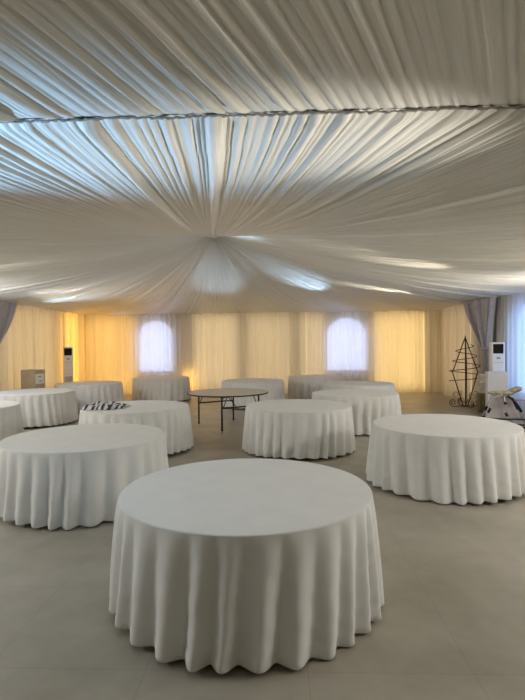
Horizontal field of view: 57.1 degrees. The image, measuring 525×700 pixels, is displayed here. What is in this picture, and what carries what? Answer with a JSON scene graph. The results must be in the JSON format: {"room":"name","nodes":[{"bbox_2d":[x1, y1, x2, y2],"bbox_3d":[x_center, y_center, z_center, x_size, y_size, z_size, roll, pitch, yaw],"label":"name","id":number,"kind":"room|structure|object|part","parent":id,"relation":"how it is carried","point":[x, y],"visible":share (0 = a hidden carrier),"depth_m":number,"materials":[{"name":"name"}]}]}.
{"room":"event hall","nodes":[
{"label":"event hall","id":0,"kind":"room"},
{"bbox_2d":[0,0,524,315],"bbox_3d":[-0.751,-1.722,0.884,13.170,1.199,33.950,-1,1,2],"label":"ceiling","id":1,"kind":"structure","parent":0,"point":[419,210],"depth_m":3.07,"materials":[{"name":"white fabric"}]},
{"bbox_2d":[0,301,17,342],"bbox_3d":[-6.608,0.235,12.128,0.263,2.970,1.950,-1,1,2],"label":"drape","id":2,"kind":"object","parent":1,"relation":"hanging from","point":[7,309],"visible":1,"depth_m":12.40,"materials":[{"name":"grey fabric"}]},
{"bbox_2d":[0,305,85,390],"bbox_3d":[-6.666,0.220,13.871,0.217,2.975,8.030,-1,1,2],"label":"curtain","id":3,"kind":"object","parent":1,"relation":"hanging from","point":[35,338],"visible":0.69,"depth_m":14.69,"materials":[{"name":"beige fabric"}]},
{"bbox_2d":[86,313,192,393],"bbox_3d":[-4.603,0.154,17.902,3.985,2.975,0.161,-1,1,2],"label":"curtain","id":4,"kind":"object","parent":1,"relation":"hanging from","point":[122,348],"visible":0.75,"depth_m":17.92,"materials":[{"name":"beige fabric"}]},
{"bbox_2d":[192,312,305,392],"bbox_3d":[-0.506,0.113,17.688,4.200,2.975,0.232,-1,1,2],"label":"curtain","id":5,"kind":"object","parent":1,"relation":"hanging from","point":[225,346],"visible":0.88,"depth_m":17.74,"materials":[{"name":"beige fabric"}]},
{"bbox_2d":[0,105,524,123],"bbox_3d":[-0.686,-1.208,2.513,12.973,0.028,0.029,-1,1,2],"label":"trim","id":6,"kind":"structure","parent":1,"relation":"attached to","point":[97,119],"depth_m":2.48,"materials":[{"name":"grey fabric"}]},
{"bbox_2d":[306,310,423,391],"bbox_3d":[3.740,0.068,17.592,4.275,2.975,0.169,-1,1,2],"label":"curtain","id":7,"kind":"object","parent":1,"relation":"hanging from","point":[388,346],"visible":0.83,"depth_m":17.61,"materials":[{"name":"beige fabric"}]},
{"bbox_2d":[424,310,439,392],"bbox_3d":[6.109,0.045,17.383,0.517,2.975,0.106,0,1,24],"label":"curtain","id":8,"kind":"object","parent":1,"relation":"hanging from","point":[431,317],"visible":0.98,"depth_m":17.37,"materials":[{"name":"beige fabric"}]},
{"bbox_2d":[440,305,470,401],"bbox_3d":[6.212,0.060,15.860,0.251,2.975,2.650,-1,1,2],"label":"curtain","id":9,"kind":"object","parent":1,"relation":"hanging from","point":[455,325],"visible":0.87,"depth_m":15.65,"materials":[{"name":"beige fabric"}]},
{"bbox_2d":[463,296,495,373],"bbox_3d":[6.000,0.085,13.502,0.263,2.970,2.180,-1,1,2],"label":"drape","id":10,"kind":"object","parent":1,"relation":"hanging from","point":[480,313],"visible":0.62,"depth_m":12.95,"materials":[{"name":"grey fabric"}]},
{"bbox_2d":[471,293,524,417],"bbox_3d":[6.124,0.104,11.836,0.135,2.975,5.300,-1,1,2],"label":"curtain","id":11,"kind":"object","parent":1,"relation":"hanging from","point":[509,319],"visible":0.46,"depth_m":11.93,"materials":[{"name":"white fabric"}]},
{"bbox_2d":[0,392,524,699],"bbox_3d":[-0.714,1.848,0.882,14.010,0.100,34.870,-1,1,2],"label":"floor","id":12,"kind":"structure","parent":0,"point":[451,626],"depth_m":3.21,"materials":[{"name":"stone"}]},
{"bbox_2d":[0,400,23,440],"bbox_3d":[-5.395,1.382,8.678,1.944,0.742,1.954,-1,1,2],"label":"tablecloth","id":13,"kind":"object","parent":12,"relation":"on","point":[11,422],"visible":0.87,"depth_m":8.63,"materials":[{"name":"white fabric"}]},
{"bbox_2d":[21,369,44,388],"bbox_3d":[-6.067,1.124,12.761,0.476,1.208,0.360,0,1,22],"label":"carton","id":14,"kind":"object","parent":12,"relation":"on","point":[31,378],"visible":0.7,"depth_m":12.62,"materials":[{"name":"beige cardboard"}]},
{"bbox_2d":[0,388,78,427],"bbox_3d":[-5.432,1.354,11.454,1.955,0.744,1.960,-1,1,2],"label":"tablecloth","id":15,"kind":"object","parent":12,"relation":"on","point":[40,407],"visible":0.91,"depth_m":10.85,"materials":[{"name":"white fabric"}]},
{"bbox_2d":[63,347,72,382],"bbox_3d":[-6.350,0.799,15.755,0.320,1.800,0.329,-1,1,-24],"label":"air conditioner","id":16,"kind":"object","parent":12,"relation":"on","point":[67,351],"visible":0.73,"depth_m":15.61,"materials":[{"name":"white plastic"}]},
{"bbox_2d":[64,376,71,381],"bbox_3d":[-6.288,0.960,15.621,0.235,0.200,0.008,-1,1,-24],"label":"grille","id":17,"kind":"object","parent":16,"relation":"attached to","point":[66,378],"depth_m":15.61,"materials":[{"name":"white plastic"}]},
{"bbox_2d":[64,348,71,355],"bbox_3d":[-6.297,0.060,15.610,0.235,0.235,0.014,-1,1,-24],"label":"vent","id":18,"kind":"object","parent":16,"relation":"attached to","point":[67,351],"depth_m":15.60,"materials":[{"name":"black plastic"}]},
{"bbox_2d":[0,423,168,529],"bbox_3d":[-2.067,1.379,5.672,1.950,0.742,1.962,-1,1,2],"label":"tablecloth","id":19,"kind":"object","parent":12,"relation":"on","point":[69,477],"visible":0.91,"depth_m":4.87,"materials":[{"name":"white fabric"}]},
{"bbox_2d":[55,381,123,413],"bbox_3d":[-4.990,1.322,13.883,1.974,0.742,1.953,-1,1,2],"label":"tablecloth","id":20,"kind":"object","parent":12,"relation":"on","point":[87,392],"visible":0.64,"depth_m":13.19,"materials":[{"name":"white fabric"}]},
{"bbox_2d":[79,400,193,453],"bbox_3d":[-2.200,1.352,8.420,1.949,0.745,1.945,-1,1,2],"label":"tablecloth","id":21,"kind":"object","parent":12,"relation":"on","point":[173,417],"visible":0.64,"depth_m":7.88,"materials":[{"name":"white fabric"}]},
{"bbox_2d":[80,401,130,409],"bbox_3d":[-2.682,0.926,8.242,0.751,0.113,0.706,-1,1,4],"label":"fabric","id":22,"kind":"object","parent":21,"relation":"on","point":[98,405],"visible":1,"depth_m":8.05,"materials":[{"name":"multicoloured fabric"}]},
{"bbox_2d":[132,376,190,400],"bbox_3d":[-3.361,1.280,16.031,1.970,0.740,1.970,-1,1,2],"label":"tablecloth","id":23,"kind":"object","parent":12,"relation":"on","point":[169,388],"visible":0.94,"depth_m":15.27,"materials":[{"name":"white fabric"}]},
{"bbox_2d":[187,388,267,430],"bbox_3d":[-0.776,1.317,10.845,1.810,0.748,1.810,-1,1,-32],"label":"folding table","id":24,"kind":"object","parent":12,"relation":"on","point":[223,393],"visible":0.98,"depth_m":10.60,"materials":[{"name":"laminate"}]},
{"bbox_3d":[-1.468,1.324,11.112,0.037,0.685,0.037,-1,1,-9],"label":"leg","id":25,"kind":"part","parent":24,"relation":"part of","materials":[{"name":"black paint"}]},
{"bbox_3d":[-0.851,1.328,10.107,0.037,0.685,0.037,-1,1,-9],"label":"leg","id":26,"kind":"part","parent":24,"relation":"part of","materials":[{"name":"black paint"}]},
{"bbox_2d":[109,458,383,673],"bbox_3d":[-0.132,1.381,3.561,1.960,0.742,1.951,-1,1,2],"label":"tablecloth","id":27,"kind":"object","parent":12,"relation":"on","point":[253,564],"visible":1,"depth_m":2.79,"materials":[{"name":"white fabric"}]},
{"bbox_2d":[220,378,284,408],"bbox_3d":[-0.286,1.267,14.273,1.929,0.743,1.946,-1,1,2],"label":"tablecloth","id":28,"kind":"object","parent":12,"relation":"on","point":[275,387],"visible":0.67,"depth_m":13.53,"materials":[{"name":"white fabric"}]},
{"bbox_2d":[242,399,355,458],"bbox_3d":[0.630,1.322,8.340,1.932,0.744,1.933,-1,1,-37],"label":"tablecloth","id":29,"kind":"object","parent":12,"relation":"on","point":[284,428],"visible":1,"depth_m":7.56,"materials":[{"name":"white fabric"}]},
{"bbox_2d":[287,374,344,398],"bbox_3d":[1.778,1.230,15.803,1.936,0.745,1.957,-1,1,2],"label":"tablecloth","id":30,"kind":"object","parent":12,"relation":"on","point":[299,386],"visible":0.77,"depth_m":15.11,"materials":[{"name":"white fabric"}]},
{"bbox_2d":[312,389,401,434],"bbox_3d":[1.985,1.286,10.330,1.938,0.743,1.968,-1,1,2],"label":"tablecloth","id":31,"kind":"object","parent":12,"relation":"on","point":[368,405],"visible":0.63,"depth_m":9.51,"materials":[{"name":"white fabric"}]},
{"bbox_2d":[324,381,395,391],"bbox_3d":[2.560,1.253,12.781,1.955,0.743,1.955,-1,1,2],"label":"tablecloth","id":32,"kind":"object","parent":12,"relation":"on","point":[378,385],"visible":0.38,"depth_m":12.33,"materials":[{"name":"white fabric"}]},
{"bbox_2d":[365,414,524,504],"bbox_3d":[2.345,1.324,6.244,1.974,0.740,1.943,-1,1,2],"label":"tablecloth","id":33,"kind":"object","parent":12,"relation":"on","point":[439,458],"visible":1,"depth_m":5.48,"materials":[{"name":"white fabric"}]},
{"bbox_2d":[449,336,480,407],"bbox_3d":[5.729,0.587,13.606,0.875,2.010,0.880,0,1,29],"label":"plant stand","id":34,"kind":"object","parent":12,"relation":"on","point":[465,339],"visible":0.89,"depth_m":13.60,"materials":[{"name":"metal"}]},
{"bbox_3d":[5.536,0.619,13.615,0.389,1.900,0.032,-1,1,2],"label":"frame rod","id":35,"kind":"part","parent":34,"relation":"part of","materials":[{"name":"metal"}]},
{"bbox_3d":[5.723,0.362,13.605,0.880,1.042,0.881,-1,1,0],"label":"spiral rod","id":36,"kind":"part","parent":34,"relation":"part of","materials":[{"name":"metal"}]},
{"bbox_3d":[5.918,0.614,13.618,0.389,1.900,0.032,-1,1,-3],"label":"frame rod","id":37,"kind":"part","parent":34,"relation":"part of","materials":[{"name":"metal"}]},
{"bbox_2d":[477,393,484,412],"bbox_3d":[5.745,1.360,12.466,0.302,0.488,0.280,0,1,12],"label":"carton","id":38,"kind":"object","parent":12,"relation":"on","point":[480,396],"visible":0.51,"depth_m":12.36,"materials":[{"name":"cardboard"}]},
{"bbox_2d":[485,371,507,414],"bbox_3d":[5.612,1.067,11.563,0.440,1.096,0.340,0,1,16],"label":"carton","id":39,"kind":"object","parent":12,"relation":"on","point":[494,380],"visible":0.62,"depth_m":11.42,"materials":[{"name":"cardboard"}]},
{"bbox_2d":[489,342,504,370],"bbox_3d":[5.867,0.707,12.055,0.320,1.800,0.329,0,1,14],"label":"air conditioner","id":40,"kind":"object","parent":12,"relation":"on","point":[496,349],"visible":0.53,"depth_m":11.91,"materials":[{"name":"white plastic"}]},
{"bbox_2d":[493,344,503,353],"bbox_3d":[5.822,-0.031,11.902,0.235,0.235,0.014,0,1,14],"label":"outlet","id":41,"kind":"object","parent":40,"relation":"attached to","point":[497,348],"depth_m":11.89,"materials":[{"name":"black plastic"}]},
{"bbox_2d":[481,386,524,428],"bbox_3d":[5.130,1.201,10.254,1.000,0.863,0.422,0,1,14],"label":"bag","id":42,"kind":"object","parent":12,"relation":"on","point":[503,406],"visible":0.98,"depth_m":10.25,"materials":[{"name":"grey fabric"}]},
{"bbox_3d":[4.837,1.274,10.165,0.437,0.684,0.026,0,1,14],"label":"frame leg","id":43,"kind":"part","parent":42,"relation":"part of","materials":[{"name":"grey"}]},
{"bbox_3d":[5.342,0.848,10.206,0.261,0.159,0.344,0,1,14],"label":"folded backrest","id":44,"kind":"part","parent":42,"relation":"part of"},
{"bbox_2d":[84,310,440,391],"bbox_3d":[-0.111,-0.769,18.079,13.410,4.750,0.200,-1,1,2],"label":"wall","id":45,"kind":"structure","parent":0,"point":[439,310],"depth_m":17.77,"materials":[{"name":"beige fabric"}]},
{"bbox_2d":[24,104,520,118],"bbox_3d":[-0.766,-3.001,0.830,14.010,0.100,34.870,-1,1,2],"label":"roof","id":46,"kind":"structure","parent":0,"point":[518,104],"depth_m":6.10,"materials":[{"name":"white"}]},
{"bbox_2d":[470,325,471,397],"bbox_3d":[6.060,-0.647,0.607,0.200,4.750,34.270,-1,1,2],"label":"wall","id":47,"kind":"structure","parent":0,"point":[470,325],"depth_m":15.04,"materials":[{"name":"beige paint"}]}
]}

